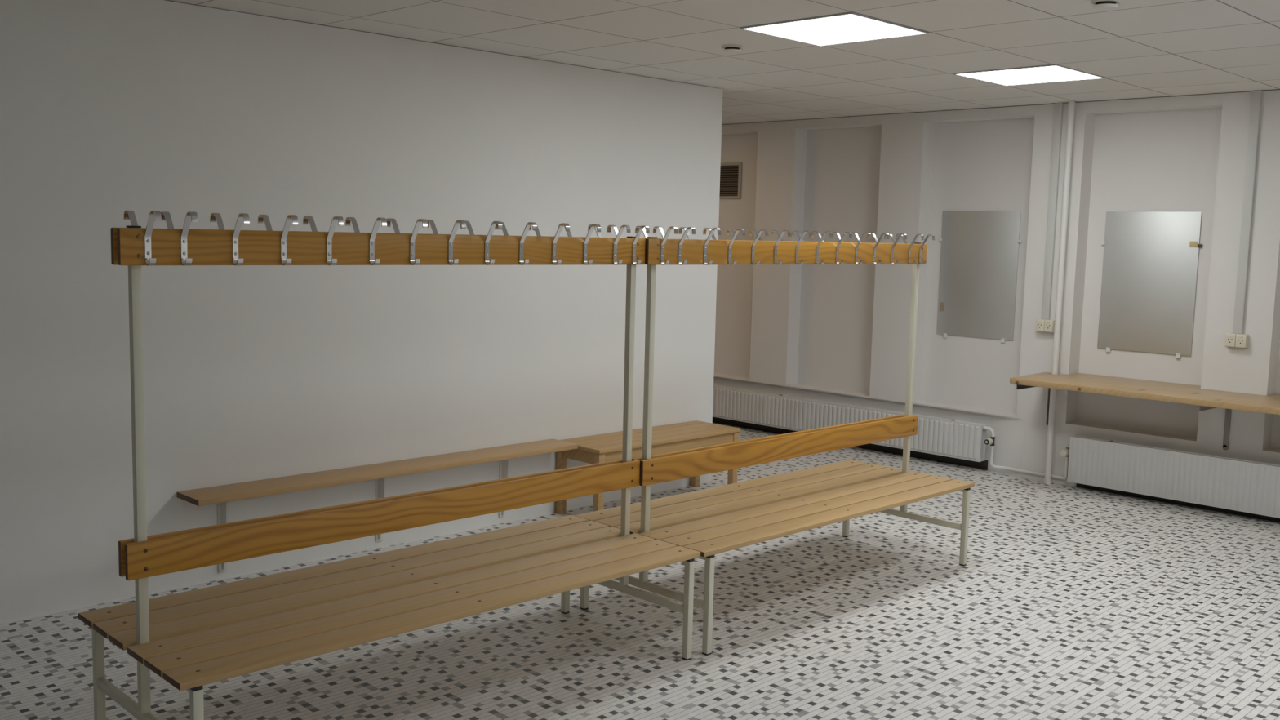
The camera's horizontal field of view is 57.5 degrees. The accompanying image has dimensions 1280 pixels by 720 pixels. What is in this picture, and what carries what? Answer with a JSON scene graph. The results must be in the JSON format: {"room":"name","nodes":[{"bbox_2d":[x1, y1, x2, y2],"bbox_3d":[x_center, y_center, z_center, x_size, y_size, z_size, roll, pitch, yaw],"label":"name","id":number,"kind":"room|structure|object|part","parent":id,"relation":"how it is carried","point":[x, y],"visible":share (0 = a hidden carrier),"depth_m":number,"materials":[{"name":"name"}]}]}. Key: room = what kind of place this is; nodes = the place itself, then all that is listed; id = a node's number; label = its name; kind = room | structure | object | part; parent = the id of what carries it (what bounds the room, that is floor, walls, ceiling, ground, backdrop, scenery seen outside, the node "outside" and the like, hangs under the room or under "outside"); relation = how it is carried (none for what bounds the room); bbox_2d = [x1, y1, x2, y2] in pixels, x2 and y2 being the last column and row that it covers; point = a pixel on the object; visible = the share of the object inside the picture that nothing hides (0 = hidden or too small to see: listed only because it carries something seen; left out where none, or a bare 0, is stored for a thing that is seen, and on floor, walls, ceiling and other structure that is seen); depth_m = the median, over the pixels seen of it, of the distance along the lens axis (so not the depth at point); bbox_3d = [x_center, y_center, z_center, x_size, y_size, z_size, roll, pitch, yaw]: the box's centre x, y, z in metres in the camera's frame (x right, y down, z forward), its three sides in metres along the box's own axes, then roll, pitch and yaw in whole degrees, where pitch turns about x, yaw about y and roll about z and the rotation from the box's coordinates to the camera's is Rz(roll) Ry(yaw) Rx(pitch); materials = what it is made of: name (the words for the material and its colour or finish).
{"room":"changing room","nodes":[
{"label":"changing room","id":0,"kind":"room"},
{"bbox_2d":[0,0,723,623],"bbox_3d":[-3.090,-0.166,4.012,0.120,2.522,10.025,8,9,44],"label":"wall partition","id":1,"kind":"structure","parent":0,"point":[108,108],"depth_m":5.41,"materials":[{"name":"white paint"}]},
{"bbox_2d":[177,438,577,572],"bbox_3d":[-1.189,0.719,5.807,0.220,0.399,2.167,8,9,44],"label":"bench","id":2,"kind":"object","parent":1,"relation":"attached to","point":[220,495],"visible":0.89,"depth_m":5.61,"materials":[{"name":"brown wood"}]},
{"bbox_2d":[0,422,1279,719],"bbox_3d":[-0.517,1.343,2.950,11.700,0.120,12.382,8,9,44],"label":"floor","id":3,"kind":"structure","parent":0,"point":[1067,602],"depth_m":4.68,"materials":[{"name":"tile"}]},
{"bbox_2d":[78,210,700,719],"bbox_3d":[-0.731,0.347,3.938,1.989,1.634,0.746,-5,9,-44],"label":"bench","id":4,"kind":"object","parent":3,"relation":"on","point":[192,639],"visible":1,"depth_m":3.71,"materials":[{"name":"wood"}]},
{"bbox_3d":[-1.670,0.988,3.600,0.027,0.377,0.027,-5,9,-44],"label":"leg","id":5,"kind":"part","parent":4,"relation":"part of","materials":[{"name":"grey metal"}]},
{"bbox_3d":[-1.405,0.323,3.272,0.027,1.381,0.027,-5,9,-44],"label":"post","id":6,"kind":"part","parent":4,"relation":"part of","materials":[{"name":"grey metal"}]},
{"bbox_3d":[-1.175,1.055,3.097,0.027,0.377,0.027,-5,9,-44],"label":"leg","id":7,"kind":"part","parent":4,"relation":"part of","materials":[{"name":"grey metal"}]},
{"bbox_3d":[-0.730,-0.368,3.877,1.989,0.102,0.020,-5,9,-44],"label":"hook rail","id":8,"kind":"part","parent":4,"relation":"part of","materials":[{"name":"brown wood"}]},
{"bbox_3d":[-0.697,-0.364,3.843,1.989,0.102,0.020,-5,9,-44],"label":"hook rail","id":9,"kind":"part","parent":4,"relation":"part of","materials":[{"name":"brown wood"}]},
{"bbox_3d":[-0.312,0.877,4.920,0.027,0.377,0.027,-5,9,-44],"label":"leg","id":10,"kind":"part","parent":4,"relation":"part of","materials":[{"name":"grey metal"}]},
{"bbox_3d":[-0.048,0.213,4.592,0.027,1.381,0.027,-5,9,-44],"label":"post","id":11,"kind":"part","parent":4,"relation":"part of","materials":[{"name":"grey metal"}]},
{"bbox_3d":[0.183,0.945,4.416,0.027,0.377,0.027,-5,9,-44],"label":"leg","id":12,"kind":"part","parent":4,"relation":"part of","materials":[{"name":"grey metal"}]},
{"bbox_2d":[555,420,740,514],"bbox_3d":[0.065,0.649,6.949,0.372,0.421,1.196,8,9,44],"label":"slatted bench","id":13,"kind":"object","parent":3,"relation":"on","point":[605,447],"visible":0.72,"depth_m":6.78,"materials":[{"name":"brown wood"}]},
{"bbox_3d":[-0.448,0.680,6.657,0.044,0.399,0.044,8,9,44],"label":"leg","id":14,"kind":"part","parent":13,"relation":"part of","materials":[{"name":"brown wood"}]},
{"bbox_3d":[-0.227,0.709,6.439,0.044,0.399,0.044,8,9,44],"label":"leg","id":15,"kind":"part","parent":13,"relation":"part of","materials":[{"name":"brown wood"}]},
{"bbox_3d":[0.357,0.612,7.461,0.044,0.399,0.044,8,9,44],"label":"leg","id":16,"kind":"part","parent":13,"relation":"part of","materials":[{"name":"brown wood"}]},
{"bbox_3d":[0.578,0.641,7.243,0.044,0.399,0.044,8,9,44],"label":"leg","id":17,"kind":"part","parent":13,"relation":"part of","materials":[{"name":"brown wood"}]},
{"bbox_2d":[574,226,974,655],"bbox_3d":[0.702,0.233,5.315,1.989,1.634,0.746,-5,9,-44],"label":"bench","id":18,"kind":"object","parent":3,"relation":"on","point":[709,522],"visible":0.96,"depth_m":5.14,"materials":[{"name":"brown wood"}]},
{"bbox_3d":[-0.234,0.873,4.977,0.027,0.377,0.027,-5,9,-44],"label":"leg","id":19,"kind":"part","parent":18,"relation":"part of","materials":[{"name":"grey metal"}]},
{"bbox_3d":[0.031,0.209,4.650,0.027,1.381,0.027,-5,9,-44],"label":"post","id":20,"kind":"part","parent":18,"relation":"part of","materials":[{"name":"grey metal"}]},
{"bbox_3d":[0.262,0.940,4.475,0.027,0.377,0.027,-5,9,-44],"label":"leg","id":21,"kind":"part","parent":18,"relation":"part of","materials":[{"name":"grey metal"}]},
{"bbox_3d":[0.702,-0.483,5.254,1.989,0.102,0.020,-5,9,-44],"label":"hook rail","id":22,"kind":"part","parent":18,"relation":"part of","materials":[{"name":"brown wood"}]},
{"bbox_3d":[0.736,-0.479,5.221,1.989,0.102,0.020,-5,9,-44],"label":"hook rail","id":23,"kind":"part","parent":18,"relation":"part of","materials":[{"name":"brown wood"}]},
{"bbox_3d":[1.118,0.763,6.298,0.027,0.377,0.027,-5,9,-44],"label":"leg","id":24,"kind":"part","parent":18,"relation":"part of","materials":[{"name":"grey metal"}]},
{"bbox_3d":[1.383,0.098,5.971,0.027,1.381,0.027,-5,9,-44],"label":"post","id":25,"kind":"part","parent":18,"relation":"part of","materials":[{"name":"grey metal"}]},
{"bbox_3d":[1.614,0.830,5.796,0.027,0.377,0.027,-5,9,-44],"label":"leg","id":26,"kind":"part","parent":18,"relation":"part of","materials":[{"name":"grey metal"}]},
{"bbox_2d":[1044,101,1075,484],"bbox_3d":[2.773,-0.425,7.710,0.051,2.525,0.051,8,9,44],"label":"riser pipe","id":27,"kind":"object","parent":3,"relation":"on","point":[1047,479],"visible":1,"depth_m":7.69,"materials":[{"name":"metal"}]},
{"bbox_2d":[164,0,1279,124],"bbox_3d":[-0.452,-1.286,2.664,11.700,0.120,12.382,8,9,44],"label":"ceiling","id":28,"kind":"structure","parent":0,"point":[1142,49],"depth_m":5.53,"materials":[{"name":"tile"}]},
{"bbox_2d":[721,44,743,53],"bbox_3d":[0.450,-1.519,5.694,0.108,0.030,0.108,8,9,44],"label":"smoke detector","id":29,"kind":"object","parent":28,"relation":"attached to","point":[729,48],"visible":1,"depth_m":5.66,"materials":[{"name":"plastic"}]},
{"bbox_2d":[740,12,928,46],"bbox_3d":[0.865,-1.464,5.184,0.594,0.007,0.594,8,9,44],"label":"recessed light","id":30,"kind":"object","parent":28,"relation":"in","point":[849,27],"visible":1,"depth_m":5.16,"materials":[{"name":"white plastic"}]},
{"bbox_2d":[953,64,1105,85],"bbox_3d":[2.151,-1.569,6.440,0.594,0.007,0.594,8,9,44],"label":"recessed light","id":31,"kind":"object","parent":28,"relation":"in","point":[1051,73],"visible":1,"depth_m":6.42,"materials":[{"name":"white plastic"}]},
{"bbox_2d":[1090,0,1120,9],"bbox_3d":[1.760,-1.347,4.411,0.108,0.030,0.108,8,9,44],"label":"smoke detector","id":32,"kind":"object","parent":28,"relation":"attached to","point":[1098,4],"visible":1,"depth_m":4.39,"materials":[{"name":"plastic"}]},
{"bbox_2d":[713,89,1279,486],"bbox_3d":[3.764,-0.327,7.051,11.300,2.522,0.350,8,9,44],"label":"wall","id":33,"kind":"structure","parent":0,"point":[834,333],"depth_m":8.13,"materials":[{"name":"white paint"}]},
{"bbox_2d":[719,162,742,199],"bbox_3d":[0.744,-1.525,9.929,0.304,0.304,0.014,8,9,44],"label":"air vent","id":34,"kind":"object","parent":33,"relation":"in","point":[731,173],"visible":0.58,"depth_m":9.90,"materials":[{"name":"metal"}]},
{"bbox_2d":[712,417,987,470],"bbox_3d":[1.050,0.557,9.639,3.980,0.070,0.006,8,9,44],"label":"baseboard","id":35,"kind":"structure","parent":33,"relation":"attached to","point":[983,464],"depth_m":8.81,"materials":[{"name":"black"}]},
{"bbox_2d":[712,384,995,462],"bbox_3d":[1.164,0.415,9.386,3.690,0.264,0.185,8,9,44],"label":"radiator","id":36,"kind":"object","parent":33,"relation":"attached to","point":[954,438],"visible":0.68,"depth_m":8.98,"materials":[{"name":"metal"}]},
{"bbox_3d":[2.408,0.565,8.062,0.047,0.047,0.058,8,9,44],"label":"thermostat knob","id":37,"kind":"part","parent":36,"relation":"part of","materials":[{"name":"beige plastic"}]},
{"bbox_2d":[936,210,1022,342],"bbox_3d":[2.410,-0.602,8.337,0.641,0.922,0.016,8,9,44],"label":"wall mirror","id":38,"kind":"object","parent":33,"relation":"attached to","point":[980,251],"visible":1,"depth_m":8.33,"materials":[{"name":"silver glass"}]},
{"bbox_2d":[1035,319,1054,332],"bbox_3d":[2.719,-0.230,7.825,0.120,0.080,0.045,8,9,44],"label":"power outlet","id":39,"kind":"object","parent":33,"relation":"attached to","point":[1042,325],"visible":1,"depth_m":7.80,"materials":[{"name":"beige plastic"}]},
{"bbox_2d":[1035,319,1044,331],"bbox_3d":[2.687,-0.232,7.834,0.057,0.078,0.007,8,9,44],"label":"socket","id":40,"kind":"object","parent":39,"relation":"attached to","point":[1039,322],"depth_m":7.83,"materials":[{"name":"beige plastic"}]},
{"bbox_2d":[1044,320,1053,332],"bbox_3d":[2.728,-0.226,7.793,0.057,0.078,0.007,8,9,44],"label":"socket","id":41,"kind":"object","parent":39,"relation":"attached to","point":[1048,324],"depth_m":7.79,"materials":[{"name":"beige plastic"}]},
{"bbox_2d":[1041,102,1063,319],"bbox_3d":[2.741,-0.982,7.755,0.052,1.429,0.024,8,9,44],"label":"duct","id":42,"kind":"object","parent":33,"relation":"attached to","point":[1058,112],"visible":1,"depth_m":7.74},
{"bbox_2d":[1009,372,1279,449],"bbox_3d":[3.727,0.421,6.621,3.210,0.358,0.696,8,9,44],"label":"countertop","id":43,"kind":"structure","parent":33,"relation":"attached to","point":[1206,399],"depth_m":7.05,"materials":[{"name":"brown wood"}]},
{"bbox_2d":[1097,211,1202,358],"bbox_3d":[3.261,-0.489,7.494,0.634,0.922,0.017,8,9,44],"label":"wall mirror","id":44,"kind":"object","parent":33,"relation":"attached to","point":[1150,259],"visible":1,"depth_m":7.48,"materials":[{"name":"silver glass"}]},
{"bbox_2d":[1060,435,1279,518],"bbox_3d":[3.880,0.784,6.686,3.018,0.304,0.133,8,9,44],"label":"radiator","id":45,"kind":"object","parent":33,"relation":"attached to","point":[1246,486],"visible":1,"depth_m":7.19,"materials":[{"name":"metal"}]},
{"bbox_2d":[990,445,1068,479],"bbox_3d":[2.654,0.696,7.942,0.561,0.167,0.065,8,9,44],"label":"pipe","id":46,"kind":"object","parent":45,"relation":"attached to","point":[992,464],"visible":1,"depth_m":7.97,"materials":[{"name":"metal"}]},
{"bbox_3d":[2.803,0.611,7.696,0.047,0.047,0.058,8,9,44],"label":"thermostat knob","id":47,"kind":"part","parent":45,"relation":"part of","materials":[{"name":"beige plastic"}]},
{"bbox_3d":[3.921,0.787,6.689,2.962,0.300,0.015,8,9,44],"label":"panel","id":48,"kind":"part","parent":45,"relation":"part of","materials":[{"name":"metal"}]},
{"bbox_2d":[1076,483,1279,522],"bbox_3d":[3.960,0.948,6.710,2.985,0.070,0.006,8,9,44],"label":"trim","id":49,"kind":"structure","parent":33,"relation":"attached to","point":[1078,485],"depth_m":7.28,"materials":[{"name":"black"}]},
{"bbox_2d":[1224,333,1248,347],"bbox_3d":[3.571,-0.117,6.982,0.120,0.080,0.045,8,9,44],"label":"power outlet","id":50,"kind":"object","parent":33,"relation":"attached to","point":[1232,340],"visible":1,"depth_m":6.96,"materials":[{"name":"beige plastic"}]},
{"bbox_2d":[1224,333,1235,346],"bbox_3d":[3.538,-0.119,6.991,0.057,0.078,0.007,8,9,44],"label":"socket","id":51,"kind":"object","parent":50,"relation":"attached to","point":[1230,338],"depth_m":6.99,"materials":[{"name":"beige plastic"}]},
{"bbox_2d":[1235,333,1246,347],"bbox_3d":[3.580,-0.114,6.950,0.057,0.078,0.007,8,9,44],"label":"socket","id":52,"kind":"object","parent":50,"relation":"attached to","point":[1240,339],"depth_m":6.95,"materials":[{"name":"beige plastic"}]},
{"bbox_2d":[1232,89,1262,333],"bbox_3d":[3.597,-0.868,6.908,0.052,1.429,0.024,8,9,44],"label":"duct","id":53,"kind":"object","parent":33,"relation":"attached to","point":[1256,95],"visible":1,"depth_m":6.90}
]}

